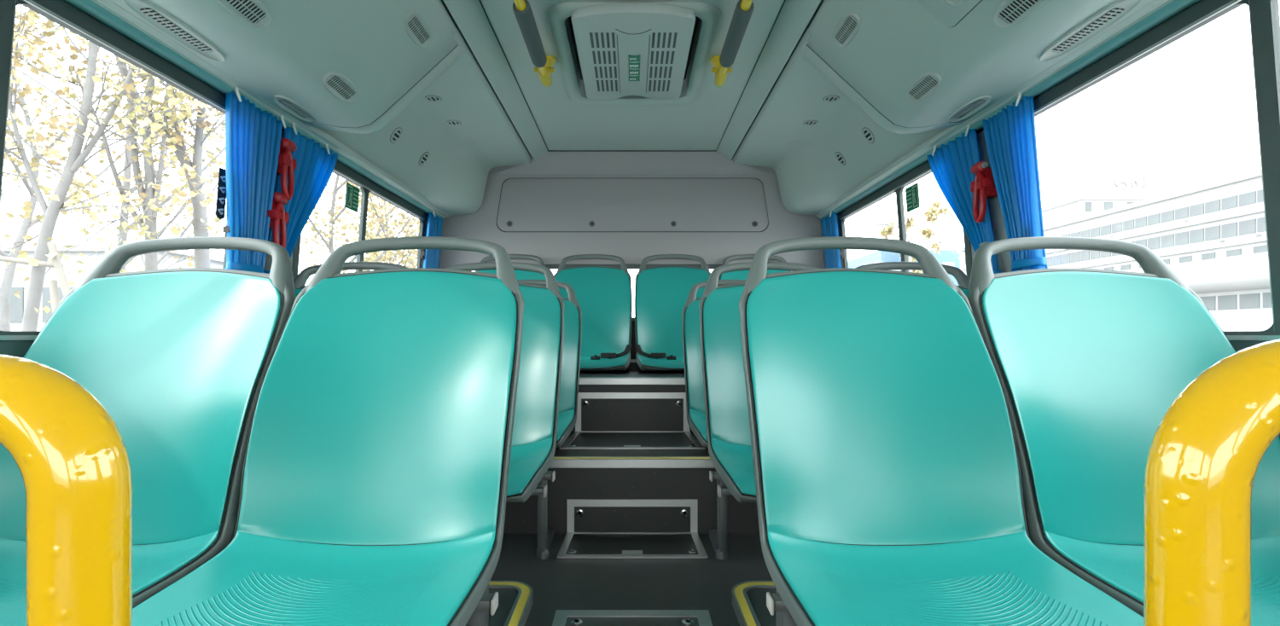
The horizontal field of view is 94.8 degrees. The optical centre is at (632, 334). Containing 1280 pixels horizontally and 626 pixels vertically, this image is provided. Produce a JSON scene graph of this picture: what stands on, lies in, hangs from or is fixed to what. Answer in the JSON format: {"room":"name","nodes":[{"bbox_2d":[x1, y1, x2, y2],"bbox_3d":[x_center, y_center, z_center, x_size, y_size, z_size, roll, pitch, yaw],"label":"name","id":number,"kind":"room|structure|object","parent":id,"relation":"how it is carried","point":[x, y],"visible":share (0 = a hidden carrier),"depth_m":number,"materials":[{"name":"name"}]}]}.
{"room":"vehicle interior","nodes":[
{"label":"vehicle interior","id":0,"kind":"room"},
{"bbox_2d":[0,131,428,543],"bbox_3d":[-1.258,-0.230,0.010,0.124,1.940,7.220,0,0,0],"label":"wall","id":1,"kind":"structure","parent":0,"point":[14,346],"depth_m":1.20,"materials":[{"name":"metal"}]},
{"bbox_2d":[0,0,229,625],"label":"window","id":2,"kind":"structure","parent":1,"relation":"in","point":[61,12],"depth_m":0.26,"materials":[{"name":"metal"}]},
{"bbox_2d":[215,167,226,219],"bbox_3d":[-1.222,-0.417,1.752,0.014,0.149,0.036,0,0,0],"label":"sticker","id":3,"kind":"object","parent":2,"relation":"attached to","point":[221,194],"visible":0.98,"depth_m":1.75,"materials":[{"name":"black plastic"}]},
{"bbox_2d":[225,87,285,273],"bbox_3d":[-1.182,-0.440,1.815,0.096,0.551,0.246,0,0,0],"label":"curtain","id":4,"kind":"object","parent":1,"relation":"hanging from","point":[253,136],"visible":0.84,"depth_m":1.80,"materials":[{"name":"blue fabric"}]},
{"bbox_2d":[64,0,448,220],"bbox_3d":[-1.161,-0.716,0.000,0.078,0.043,7.200,0,0,0],"label":"trim","id":5,"kind":"structure","parent":1,"relation":"attached to","point":[107,12],"depth_m":1.64,"materials":[{"name":"plastic"}]},
{"bbox_2d":[267,192,289,248],"bbox_3d":[-1.183,-0.366,1.945,0.071,0.203,0.080,0,0,0],"label":"hammer","id":6,"kind":"object","parent":1,"relation":"attached to","point":[277,214],"visible":0.75,"depth_m":1.93,"materials":[{"name":"red plastic"}]},
{"bbox_2d":[276,138,296,199],"bbox_3d":[-1.169,-0.549,1.965,0.071,0.203,0.080,0,0,0],"label":"hammer","id":7,"kind":"object","parent":1,"relation":"attached to","point":[287,164],"visible":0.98,"depth_m":1.95,"materials":[{"name":"red plastic"}]},
{"bbox_2d":[264,122,338,273],"bbox_3d":[-1.176,-0.440,2.120,0.096,0.551,0.372,0,0,3],"label":"curtain","id":8,"kind":"object","parent":1,"relation":"hanging from","point":[315,166],"visible":0.45,"depth_m":2.09,"materials":[{"name":"blue fabric"}]},
{"bbox_2d":[291,161,425,279],"bbox_3d":[-1.223,-0.349,2.765,0.080,0.702,1.270,0,0,0],"label":"window","id":9,"kind":"structure","parent":1,"relation":"in","point":[367,186],"depth_m":2.66,"materials":[{"name":"metal"}]},
{"bbox_2d":[344,182,359,212],"bbox_3d":[-1.206,-0.588,2.535,0.009,0.105,0.115,0,0,0],"label":"sticker","id":10,"kind":"object","parent":9,"relation":"attached to","point":[352,192],"visible":1,"depth_m":2.53,"materials":[{"name":"teal"}]},
{"bbox_2d":[423,209,442,268],"bbox_3d":[-1.186,-0.368,3.474,0.103,0.696,0.245,0,0,0],"label":"curtain","id":11,"kind":"object","parent":1,"relation":"hanging from","point":[434,223],"visible":0.35,"depth_m":3.44,"materials":[{"name":"blue fabric"}]},
{"bbox_2d":[465,533,797,625],"bbox_3d":[0.000,0.696,-0.785,2.600,0.089,5.630,0,0,0],"label":"floor","id":12,"kind":"structure","parent":0,"point":[555,584],"depth_m":1.60,"materials":[{"name":"plastic"}]},
{"bbox_2d":[235,470,555,559],"bbox_3d":[-0.733,0.545,1.777,1.004,0.270,0.418,0,0,0],"label":"frame","id":13,"kind":"object","parent":12,"relation":"on","point":[545,537],"visible":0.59,"depth_m":1.78,"materials":[{"name":"paint"}]},
{"bbox_2d":[293,261,408,298],"bbox_3d":[-0.970,0.075,1.761,0.494,0.670,0.723,0,0,0],"label":"seat","id":14,"kind":"object","parent":13,"relation":"on","point":[299,282],"visible":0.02,"depth_m":2.08,"materials":[{"name":"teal plastic"}]},
{"bbox_2d":[446,261,564,502],"bbox_3d":[-0.475,0.075,1.761,0.494,0.670,0.723,0,0,0],"label":"seat","id":15,"kind":"object","parent":13,"relation":"on","point":[533,444],"visible":0.41,"depth_m":1.88,"materials":[{"name":"teal plastic"}]},
{"bbox_2d":[506,437,552,495],"bbox_3d":[-0.475,0.357,1.619,0.462,0.084,0.439,0,0,0],"label":"seat cushion","id":16,"kind":"object","parent":15,"relation":"on","point":[531,458],"depth_m":1.63,"materials":[{"name":"teal plastic"}]},
{"bbox_2d":[468,584,498,625],"bbox_3d":[-0.733,0.550,1.008,1.004,0.210,0.383,0,0,0],"label":"frame","id":17,"kind":"object","parent":12,"relation":"on","point":[480,617],"visible":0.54,"depth_m":1.01,"materials":[{"name":"paint"}]},
{"bbox_2d":[0,236,295,625],"bbox_3d":[-0.970,0.110,1.010,0.494,0.670,0.723,0,0,0],"label":"seat","id":18,"kind":"object","parent":17,"relation":"on","point":[178,359],"visible":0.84,"depth_m":1.19,"materials":[{"name":"teal plastic"}]},
{"bbox_2d":[0,531,219,625],"bbox_3d":[-0.970,0.392,0.868,0.462,0.084,0.439,0,0,0],"label":"seat cushion","id":19,"kind":"object","parent":18,"relation":"on","point":[160,559],"depth_m":1.01,"materials":[{"name":"teal plastic"}]},
{"bbox_2d":[132,236,524,625],"bbox_3d":[-0.475,0.110,1.010,0.494,0.670,0.723,0,0,0],"label":"seat","id":20,"kind":"object","parent":17,"relation":"on","point":[374,489],"visible":1,"depth_m":1.13,"materials":[{"name":"teal plastic"}]},
{"bbox_2d":[132,531,495,625],"bbox_3d":[-0.475,0.392,0.868,0.462,0.084,0.439,0,0,0],"label":"seat cushion","id":21,"kind":"object","parent":20,"relation":"on","point":[260,578],"depth_m":0.94,"materials":[{"name":"teal plastic"}]},
{"bbox_2d":[503,432,759,533],"bbox_3d":[0.000,0.585,2.305,2.500,0.310,0.590,0,0,0],"label":"platform","id":22,"kind":"object","parent":12,"relation":"on","point":[568,483],"visible":0.14,"depth_m":2.01,"materials":[{"name":"plastic"}]},
{"bbox_2d":[548,456,715,468],"bbox_3d":[0.000,0.440,2.030,2.400,0.032,0.051,0,0,0],"label":"trim","id":23,"kind":"structure","parent":22,"relation":"attached to","point":[558,462],"depth_m":2.00,"materials":[{"name":"metal"}]},
{"bbox_2d":[570,371,692,432],"bbox_3d":[0.000,0.468,3.100,2.500,0.545,1.040,0,0,0],"label":"platform","id":24,"kind":"object","parent":22,"relation":"on","point":[582,388],"visible":0.07,"depth_m":2.58,"materials":[{"name":"plastic"}]},
{"bbox_2d":[578,377,685,384],"bbox_3d":[0.000,0.206,2.599,2.400,0.030,0.051,0,0,0],"label":"trim","id":25,"kind":"structure","parent":24,"relation":"attached to","point":[583,381],"depth_m":2.57,"materials":[{"name":"metal"}]},
{"bbox_2d":[559,392,704,449],"bbox_3d":[0.000,0.342,2.389,0.544,0.174,0.379,0,0,0],"label":"step","id":26,"kind":"structure","parent":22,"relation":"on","point":[605,421],"depth_m":2.57,"materials":[{"name":"metal"}]},
{"bbox_3d":[-0.757,0.420,2.360,0.957,0.021,0.201,0,0,0],"label":"frame","id":27,"kind":"object","parent":22,"relation":"on","visible":0},
{"bbox_2d":[517,279,581,448],"bbox_3d":[-0.475,0.075,2.452,0.494,0.670,0.723,0,0,0],"label":"seat","id":28,"kind":"object","parent":27,"relation":"on","point":[573,313],"visible":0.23,"depth_m":2.57,"materials":[{"name":"teal plastic"}]},
{"bbox_2d":[556,409,574,441],"bbox_3d":[-0.475,0.357,2.310,0.462,0.084,0.439,0,0,0],"label":"seat cushion","id":29,"kind":"object","parent":28,"relation":"on","point":[566,417],"depth_m":2.33,"materials":[{"name":"teal plastic"}]},
{"bbox_3d":[0.757,0.420,2.360,0.957,0.021,0.201,0,0,0],"label":"frame","id":30,"kind":"object","parent":22,"relation":"on","visible":0},
{"bbox_2d":[681,279,746,448],"bbox_3d":[0.472,0.075,2.452,0.494,0.670,0.723,0,0,0],"label":"seat","id":31,"kind":"object","parent":30,"relation":"on","point":[691,337],"visible":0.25,"depth_m":2.57,"materials":[{"name":"teal plastic"}]},
{"bbox_2d":[689,409,707,441],"bbox_3d":[0.472,0.357,2.310,0.462,0.084,0.439,0,0,0],"label":"seat cushion","id":32,"kind":"object","parent":31,"relation":"on","point":[697,417],"depth_m":2.33,"materials":[{"name":"teal plastic"}]},
{"bbox_2d":[556,499,708,558],"bbox_3d":[0.000,0.621,1.897,0.458,0.116,0.225,0,0,0],"label":"cover","id":33,"kind":"object","parent":12,"relation":"on","point":[596,528],"visible":1,"depth_m":2.00,"materials":[{"name":"metal"}]},
{"bbox_2d":[552,610,712,625],"bbox_3d":[0.000,0.676,1.150,0.372,0.006,0.580,0,0,0],"label":"floor hatch","id":34,"kind":"object","parent":12,"relation":"on","point":[562,618],"visible":1,"depth_m":1.41,"materials":[{"name":"metal"}]},
{"bbox_2d":[766,587,796,625],"bbox_3d":[0.733,0.550,1.008,1.004,0.210,0.383,0,0,0],"label":"frame","id":35,"kind":"object","parent":12,"relation":"on","point":[774,602],"visible":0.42,"depth_m":1.01,"materials":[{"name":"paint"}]},
{"bbox_2d":[738,236,1143,625],"bbox_3d":[0.472,0.110,1.010,0.494,0.670,0.723,0,0,0],"label":"seat","id":36,"kind":"object","parent":35,"relation":"on","point":[888,487],"visible":0.99,"depth_m":1.13,"materials":[{"name":"teal plastic"}]},
{"bbox_2d":[767,530,1143,625],"bbox_3d":[0.472,0.392,0.868,0.462,0.084,0.439,0,0,0],"label":"seat cushion","id":37,"kind":"object","parent":36,"relation":"on","point":[822,578],"depth_m":0.94,"materials":[{"name":"teal plastic"}]},
{"bbox_2d":[967,236,1279,625],"bbox_3d":[0.967,0.110,1.010,0.494,0.670,0.723,0,0,0],"label":"seat","id":38,"kind":"object","parent":35,"relation":"on","point":[1089,363],"visible":0.77,"depth_m":1.19,"materials":[{"name":"teal plastic"}]},
{"bbox_2d":[1043,531,1279,625],"bbox_3d":[0.967,0.392,0.868,0.462,0.084,0.439,0,0,0],"label":"seat cushion","id":39,"kind":"object","parent":38,"relation":"on","point":[1112,562],"depth_m":1.01,"materials":[{"name":"teal plastic"}]},
{"bbox_2d":[709,471,1029,559],"bbox_3d":[0.733,0.545,1.777,1.004,0.270,0.418,0,0,0],"label":"frame","id":40,"kind":"object","parent":12,"relation":"on","point":[718,538],"visible":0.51,"depth_m":1.78,"materials":[{"name":"paint"}]},
{"bbox_2d":[698,261,817,502],"bbox_3d":[0.472,0.075,1.761,0.494,0.670,0.723,0,0,0],"label":"seat","id":41,"kind":"object","parent":40,"relation":"on","point":[727,418],"visible":0.39,"depth_m":1.88,"materials":[{"name":"teal plastic"}]},
{"bbox_2d":[710,437,756,495],"bbox_3d":[0.472,0.357,1.619,0.462,0.084,0.439,0,0,0],"label":"seat cushion","id":42,"kind":"object","parent":41,"relation":"on","point":[731,457],"depth_m":1.63,"materials":[{"name":"teal plastic"}]},
{"bbox_2d":[855,261,970,297],"bbox_3d":[0.967,0.075,1.761,0.494,0.670,0.723,0,0,0],"label":"seat","id":43,"kind":"object","parent":40,"relation":"on","point":[962,280],"visible":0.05,"depth_m":2.08,"materials":[{"name":"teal plastic"}]},
{"bbox_2d":[110,0,1154,215],"bbox_3d":[0.000,-0.943,0.010,2.520,0.454,7.220,0,0,0],"label":"ceiling","id":44,"kind":"structure","parent":0,"point":[477,59],"depth_m":2.13,"materials":[{"name":"plastic"}]},
{"bbox_2d":[123,0,225,61],"bbox_3d":[-1.078,-0.723,1.400,0.060,0.018,0.300,0,0,0],"label":"ceiling vent","id":45,"kind":"object","parent":44,"relation":"in","point":[167,23],"visible":1,"depth_m":1.39,"materials":[{"name":"grey plastic"}]},
{"bbox_2d":[139,8,213,52],"bbox_3d":[-1.077,-0.719,1.400,0.025,0.004,0.200,0,0,0],"label":"grille","id":46,"kind":"object","parent":45,"relation":"attached to","point":[159,18],"depth_m":1.39,"materials":[{"name":"grey plastic"}]},
{"bbox_2d":[217,0,271,28],"bbox_3d":[-0.917,-0.778,1.385,0.060,0.050,0.184,0,0,0],"label":"ceiling vent","id":47,"kind":"object","parent":44,"relation":"in","point":[254,13],"visible":1,"depth_m":1.41,"materials":[{"name":"grey plastic"}]},
{"bbox_2d":[226,0,267,23],"bbox_3d":[-0.914,-0.775,1.385,0.030,0.024,0.132,0,0,0],"label":"grille","id":48,"kind":"object","parent":47,"relation":"attached to","point":[248,11],"depth_m":1.41,"materials":[{"name":"grey plastic"}]},
{"bbox_2d":[273,94,315,122],"bbox_3d":[-1.078,-0.723,1.885,0.056,0.017,0.210,0,0,0],"label":"ceiling vent","id":49,"kind":"object","parent":44,"relation":"in","point":[296,109],"visible":1,"depth_m":1.88,"materials":[{"name":"grey plastic"}]},
{"bbox_2d":[279,100,311,118],"bbox_3d":[-1.077,-0.719,1.885,0.025,0.004,0.150,0,0,0],"label":"grille","id":50,"kind":"object","parent":49,"relation":"attached to","point":[296,109],"depth_m":1.88,"materials":[{"name":"grey plastic"}]},
{"bbox_2d":[322,71,358,102],"bbox_3d":[-0.917,-0.778,1.855,0.060,0.050,0.184,0,0,0],"label":"ceiling vent","id":51,"kind":"object","parent":44,"relation":"in","point":[336,84],"visible":1,"depth_m":1.84,"materials":[{"name":"grey plastic"}]},
{"bbox_2d":[327,75,355,99],"bbox_3d":[-0.914,-0.775,1.855,0.030,0.024,0.132,0,0,0],"label":"grille","id":52,"kind":"object","parent":51,"relation":"attached to","point":[340,86],"depth_m":1.85,"materials":[{"name":"grey plastic"}]},
{"bbox_2d":[404,11,432,47],"bbox_3d":[-0.692,-0.984,1.905,0.057,0.054,0.184,0,0,0],"label":"ceiling vent","id":53,"kind":"object","parent":44,"relation":"in","point":[416,27],"visible":1,"depth_m":1.90,"materials":[{"name":"grey plastic"}]},
{"bbox_2d":[407,17,430,44],"bbox_3d":[-0.689,-0.981,1.905,0.028,0.026,0.132,0,0,0],"label":"grille","id":54,"kind":"object","parent":53,"relation":"attached to","point":[418,30],"depth_m":1.90,"materials":[{"name":"grey plastic"}]},
{"bbox_2d":[512,0,556,87],"bbox_3d":[-0.352,-1.062,1.826,0.090,0.100,1.244,0,0,0],"label":"grab bar","id":55,"kind":"object","parent":44,"relation":"attached to","point":[521,8],"visible":1,"depth_m":2.05,"materials":[{"name":"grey metal"}]},
{"bbox_2d":[546,2,720,105],"bbox_3d":[0.004,-1.132,2.390,0.604,0.140,0.890,0,0,0],"label":"roof hatch","id":56,"kind":"object","parent":44,"relation":"attached to","point":[609,54],"visible":1,"depth_m":2.23,"materials":[{"name":"plastic"}]},
{"bbox_2d":[589,32,617,91],"bbox_3d":[-0.107,-1.065,2.325,0.088,0.004,0.500,0,0,0],"label":"grille","id":57,"kind":"object","parent":56,"relation":"attached to","point":[603,46],"depth_m":2.29,"materials":[{"name":"grey plastic"}]},
{"bbox_2d":[648,32,677,91],"bbox_3d":[0.115,-1.065,2.325,0.088,0.004,0.500,0,0,0],"label":"grille","id":58,"kind":"object","parent":56,"relation":"attached to","point":[662,46],"depth_m":2.29,"materials":[{"name":"grey plastic"}]},
{"bbox_2d":[709,0,753,87],"bbox_3d":[0.358,-1.062,1.826,0.090,0.100,1.244,0,0,0],"label":"grab bar","id":59,"kind":"object","parent":44,"relation":"attached to","point":[744,8],"visible":1,"depth_m":2.05,"materials":[{"name":"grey metal"}]},
{"bbox_2d":[832,11,860,47],"bbox_3d":[0.692,-0.984,1.905,0.057,0.054,0.184,0,0,0],"label":"ceiling vent","id":60,"kind":"object","parent":44,"relation":"in","point":[847,27],"visible":1,"depth_m":1.90,"materials":[{"name":"grey plastic"}]},
{"bbox_2d":[834,17,856,44],"bbox_3d":[0.689,-0.981,1.905,0.028,0.026,0.132,0,0,0],"label":"grille","id":61,"kind":"object","parent":60,"relation":"attached to","point":[846,30],"depth_m":1.90,"materials":[{"name":"grey plastic"}]},
{"bbox_2d":[906,71,942,102],"bbox_3d":[0.917,-0.778,1.855,0.060,0.050,0.184,0,0,0],"label":"ceiling vent","id":62,"kind":"object","parent":44,"relation":"in","point":[927,84],"visible":1,"depth_m":1.84,"materials":[{"name":"grey plastic"}]},
{"bbox_2d":[908,75,936,99],"bbox_3d":[0.914,-0.775,1.855,0.030,0.024,0.132,0,0,0],"label":"grille","id":63,"kind":"object","parent":62,"relation":"attached to","point":[923,86],"depth_m":1.85,"materials":[{"name":"grey plastic"}]},
{"bbox_2d":[916,0,982,27],"bbox_3d":[0.765,-0.917,1.250,0.199,0.186,0.700,0,0,0],"label":"flap","id":64,"kind":"object","parent":44,"relation":"attached to","point":[949,13],"visible":1,"depth_m":1.55,"materials":[{"name":"grey plastic"}]},
{"bbox_2d":[948,94,991,122],"bbox_3d":[1.078,-0.723,1.885,0.056,0.017,0.210,0,0,0],"label":"ceiling vent","id":65,"kind":"object","parent":44,"relation":"in","point":[968,109],"visible":1,"depth_m":1.88,"materials":[{"name":"grey plastic"}]},
{"bbox_2d":[953,100,985,118],"bbox_3d":[1.077,-0.719,1.885,0.025,0.004,0.150,0,0,0],"label":"grille","id":66,"kind":"object","parent":65,"relation":"attached to","point":[968,109],"depth_m":1.88,"materials":[{"name":"grey plastic"}]},
{"bbox_2d":[993,0,1047,28],"bbox_3d":[0.917,-0.778,1.385,0.060,0.050,0.184,0,0,0],"label":"ceiling vent","id":67,"kind":"object","parent":44,"relation":"in","point":[1009,13],"visible":1,"depth_m":1.41,"materials":[{"name":"grey plastic"}]},
{"bbox_2d":[997,0,1038,23],"bbox_3d":[0.914,-0.775,1.385,0.030,0.024,0.132,0,0,0],"label":"grille","id":68,"kind":"object","parent":67,"relation":"attached to","point":[1009,11],"depth_m":1.41,"materials":[{"name":"grey plastic"}]},
{"bbox_2d":[1039,0,1140,61],"bbox_3d":[1.078,-0.723,1.400,0.060,0.018,0.300,0,0,0],"label":"ceiling vent","id":69,"kind":"object","parent":44,"relation":"in","point":[1096,23],"visible":1,"depth_m":1.39,"materials":[{"name":"grey plastic"}]},
{"bbox_2d":[1051,8,1124,52],"bbox_3d":[1.077,-0.719,1.400,0.025,0.004,0.200,0,0,0],"label":"grille","id":70,"kind":"object","parent":69,"relation":"attached to","point":[1104,18],"depth_m":1.39,"materials":[{"name":"grey plastic"}]},
{"bbox_2d":[438,150,826,359],"bbox_3d":[0.000,-0.225,3.614,2.600,1.950,0.112,0,0,0],"label":"wall","id":71,"kind":"structure","parent":0,"point":[552,247],"depth_m":3.62,"materials":[{"name":"plastic"}]},
{"bbox_2d":[496,178,768,232],"bbox_3d":[0.002,-0.795,3.614,1.676,0.333,0.012,0,0,0],"label":"access panel","id":72,"kind":"object","parent":71,"relation":"attached to","point":[526,205],"visible":1,"depth_m":3.61,"materials":[{"name":"grey plastic"}]},
{"bbox_2d":[544,264,721,321],"bbox_3d":[0.000,-0.256,3.636,2.120,0.350,0.048,0,0,0],"label":"window","id":73,"kind":"structure","parent":71,"relation":"in","point":[549,266],"depth_m":3.61,"materials":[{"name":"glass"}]},
{"bbox_2d":[603,359,663,371],"bbox_3d":[0.000,0.172,3.370,2.400,0.045,0.500,0,0,0],"label":"floor","id":74,"kind":"structure","parent":0,"point":[633,366],"depth_m":3.12,"materials":[{"name":"black"}]},
{"bbox_2d":[475,254,546,279],"bbox_3d":[-0.728,-0.155,3.252,0.472,0.670,0.723,0,0,0],"label":"seat","id":75,"kind":"object","parent":74,"relation":"on","point":[520,275],"visible":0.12,"depth_m":3.52,"materials":[{"name":"teal plastic"}]},
{"bbox_2d":[554,254,632,371],"bbox_3d":[-0.237,-0.155,3.252,0.478,0.670,0.728,0,0,0],"label":"seat","id":76,"kind":"object","parent":74,"relation":"on","point":[603,293],"visible":0.77,"depth_m":3.42,"materials":[{"name":"teal plastic"}]},
{"bbox_2d":[580,353,628,368],"bbox_3d":[-0.238,0.127,3.110,0.442,0.084,0.439,0,0,0],"label":"seat cushion","id":77,"kind":"object","parent":76,"relation":"on","point":[587,360],"depth_m":2.97,"materials":[{"name":"teal plastic"}]},
{"bbox_2d":[634,254,710,371],"bbox_3d":[0.249,-0.155,3.252,0.478,0.670,0.728,0,0,0],"label":"seat","id":78,"kind":"object","parent":74,"relation":"on","point":[661,293],"visible":0.76,"depth_m":3.42,"materials":[{"name":"teal plastic"}]},
{"bbox_2d":[637,352,684,368],"bbox_3d":[0.250,0.127,3.110,0.442,0.084,0.439,0,0,0],"label":"seat cushion","id":79,"kind":"object","parent":78,"relation":"on","point":[645,360],"depth_m":2.99,"materials":[{"name":"teal plastic"}]},
{"bbox_2d":[717,254,789,279],"bbox_3d":[0.740,-0.155,3.252,0.472,0.670,0.723,0,0,0],"label":"seat","id":80,"kind":"object","parent":74,"relation":"on","point":[741,275],"visible":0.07,"depth_m":3.52,"materials":[{"name":"teal plastic"}]},
{"bbox_2d":[837,130,1279,543],"bbox_3d":[1.258,-0.230,0.010,0.124,1.940,7.220,0,0,0],"label":"wall","id":81,"kind":"structure","parent":0,"point":[1238,342],"depth_m":1.95,"materials":[{"name":"metal"}]},
{"bbox_2d":[820,209,841,268],"bbox_3d":[1.186,-0.368,3.473,0.103,0.696,0.244,0,0,0],"label":"curtain","id":82,"kind":"object","parent":81,"relation":"hanging from","point":[829,226],"visible":0.26,"depth_m":3.44,"materials":[{"name":"blue fabric"}]},
{"bbox_2d":[838,160,971,279],"bbox_3d":[1.223,-0.349,2.765,0.080,0.702,1.270,0,0,0],"label":"window","id":83,"kind":"structure","parent":81,"relation":"in","point":[897,186],"depth_m":2.66,"materials":[{"name":"metal"}]},
{"bbox_2d":[905,182,919,212],"bbox_3d":[1.206,-0.588,2.535,0.009,0.105,0.115,0,0,0],"label":"sticker","id":84,"kind":"object","parent":83,"relation":"attached to","point":[911,192],"visible":1,"depth_m":2.53,"materials":[{"name":"teal"}]},
{"bbox_2d":[926,124,1002,273],"bbox_3d":[1.182,-0.440,2.124,0.096,0.551,0.382,0,0,0],"label":"curtain","id":85,"kind":"object","parent":81,"relation":"hanging from","point":[951,165],"visible":0.67,"depth_m":2.08,"materials":[{"name":"blue fabric"}]},
{"bbox_2d":[970,161,997,222],"bbox_3d":[1.175,-0.472,1.962,0.071,0.203,0.080,0,0,0],"label":"hammer","id":86,"kind":"object","parent":81,"relation":"attached to","point":[983,187],"visible":1,"depth_m":1.94,"materials":[{"name":"red plastic"}]},
{"bbox_2d":[815,0,1200,220],"bbox_3d":[1.161,-0.716,0.000,0.078,0.043,7.200,0,0,0],"label":"trim","id":87,"kind":"structure","parent":81,"relation":"attached to","point":[1157,12],"depth_m":1.65,"materials":[{"name":"plastic"}]},
{"bbox_2d":[982,92,1047,271],"bbox_3d":[1.182,-0.443,1.829,0.094,0.546,0.220,0,0,0],"label":"curtain","id":88,"kind":"object","parent":81,"relation":"hanging from","point":[1010,134],"visible":0.82,"depth_m":1.79,"materials":[{"name":"blue fabric"}]},
{"bbox_2d":[1033,0,1279,625],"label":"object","id":89,"kind":"structure","parent":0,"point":[1264,14],"depth_m":0.26,"materials":[{"name":"metal"}]},
{"label":"outside","id":90,"kind":"structure","parent":0,"visible":0},
{"label":"ground","id":91,"kind":"structure","parent":90,"visible":0},
{"bbox_2d":[48,279,59,314],"bbox_3d":[-4.331,0.558,4.523,1.144,2.013,0.057,0,0,37],"label":"stake","id":92,"kind":"object","parent":91,"relation":"on","point":[54,292],"visible":0.21,"depth_m":4.80,"materials":[{"name":"beige wood"}]},
{"bbox_2d":[46,241,69,296],"bbox_3d":[-4.224,0.400,4.635,1.251,2.328,0.057,0,0,21],"label":"stake","id":93,"kind":"object","parent":91,"relation":"on","point":[52,247],"visible":0.21,"depth_m":4.79,"materials":[{"name":"beige wood"}]},
{"bbox_2d":[0,6,180,331],"bbox_3d":[-8.972,-2.189,8.690,2.824,7.496,4.882,0,0,31],"label":"autumn tree","id":94,"kind":"object","parent":91,"relation":"on","point":[6,286],"visible":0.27,"depth_m":8.77,"materials":[{"name":"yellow plant"}]},
{"bbox_2d":[0,244,223,331],"bbox_3d":[-34.500,-1.475,35.000,21.800,6.050,10.800,0,0,0],"label":"building","id":95,"kind":"structure","parent":91,"relation":"on","point":[17,305],"depth_m":30.00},
{"bbox_2d":[0,4,225,331],"bbox_3d":[-4.730,-1.561,5.045,3.646,6.222,2.098,0,0,-17],"label":"autumn tree","id":96,"kind":"object","parent":91,"relation":"on","point":[76,159],"visible":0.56,"depth_m":4.99,"materials":[{"name":"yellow plant"}]},
{"bbox_2d":[0,256,63,267],"bbox_3d":[-5.006,-0.600,4.900,0.517,0.108,0.044,0,0,0],"label":"bar","id":97,"kind":"object","parent":96,"relation":"attached to","point":[2,258],"visible":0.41,"depth_m":4.88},
{"bbox_2d":[0,5,226,298],"bbox_3d":[-5.069,-1.708,5.900,2.714,6.517,2.340,0,0,4],"label":"autumn tree","id":98,"kind":"object","parent":91,"relation":"on","point":[150,259],"visible":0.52,"depth_m":5.77,"materials":[{"name":"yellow plant"}]},
{"bbox_2d":[13,17,225,268],"bbox_3d":[-5.330,-1.836,6.211,2.993,6.772,2.296,0,0,0],"label":"autumn tree","id":99,"kind":"object","parent":91,"relation":"on","point":[201,256],"visible":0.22,"depth_m":6.16,"materials":[{"name":"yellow plant"}]},
{"bbox_2d":[23,35,226,275],"bbox_3d":[-6.301,-2.214,7.730,2.090,7.540,4.398,0,0,5],"label":"autumn tree","id":100,"kind":"object","parent":91,"relation":"on","point":[122,237],"visible":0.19,"depth_m":7.82,"materials":[{"name":"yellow plant"}]},
{"bbox_2d":[303,174,419,273],"bbox_3d":[-4.755,-2.248,11.180,3.088,7.611,3.502,0,0,12],"label":"autumn tree","id":101,"kind":"object","parent":91,"relation":"on","point":[331,212],"visible":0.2,"depth_m":11.12,"materials":[{"name":"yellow plant"}]},
{"bbox_2d":[320,179,417,267],"bbox_3d":[-7.706,-2.483,17.307,3.490,8.080,4.270,0,0,-33],"label":"autumn tree","id":102,"kind":"object","parent":91,"relation":"on","point":[379,204],"visible":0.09,"depth_m":17.22,"materials":[{"name":"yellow plant"}]},
{"bbox_2d":[344,180,419,268],"bbox_3d":[-5.294,-2.218,14.046,3.136,7.542,3.707,0,0,25],"label":"autumn tree","id":103,"kind":"object","parent":91,"relation":"on","point":[384,208],"visible":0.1,"depth_m":13.38,"materials":[{"name":"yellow plant"}]},
{"bbox_2d":[847,250,960,285],"bbox_3d":[30.350,-3.675,67.965,8.300,10.450,12.070,0,0,0],"label":"building","id":104,"kind":"structure","parent":91,"relation":"on","point":[951,258],"depth_m":62.00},
{"bbox_2d":[878,200,949,273],"bbox_3d":[28.195,-5.845,57.953,6.985,14.800,5.424,0,0,-38],"label":"autumn tree","id":105,"kind":"object","parent":91,"relation":"on","point":[929,212],"visible":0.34,"depth_m":57.73,"materials":[{"name":"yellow plant"}]},
{"bbox_2d":[955,169,1273,331],"bbox_3d":[75.400,-8.325,95.000,17.200,19.750,111.000,0,0,0],"label":"office building","id":106,"kind":"structure","parent":91,"relation":"on","point":[1212,235],"depth_m":71.21,"materials":[{"name":"grey concrete"}]},
{"bbox_2d":[1041,195,1161,226],"bbox_3d":[84.250,-20.600,106.000,16.300,5.800,12.800,0,0,0],"label":"roof","id":107,"kind":"object","parent":106,"relation":"on","point":[1081,206],"visible":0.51,"depth_m":100.00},
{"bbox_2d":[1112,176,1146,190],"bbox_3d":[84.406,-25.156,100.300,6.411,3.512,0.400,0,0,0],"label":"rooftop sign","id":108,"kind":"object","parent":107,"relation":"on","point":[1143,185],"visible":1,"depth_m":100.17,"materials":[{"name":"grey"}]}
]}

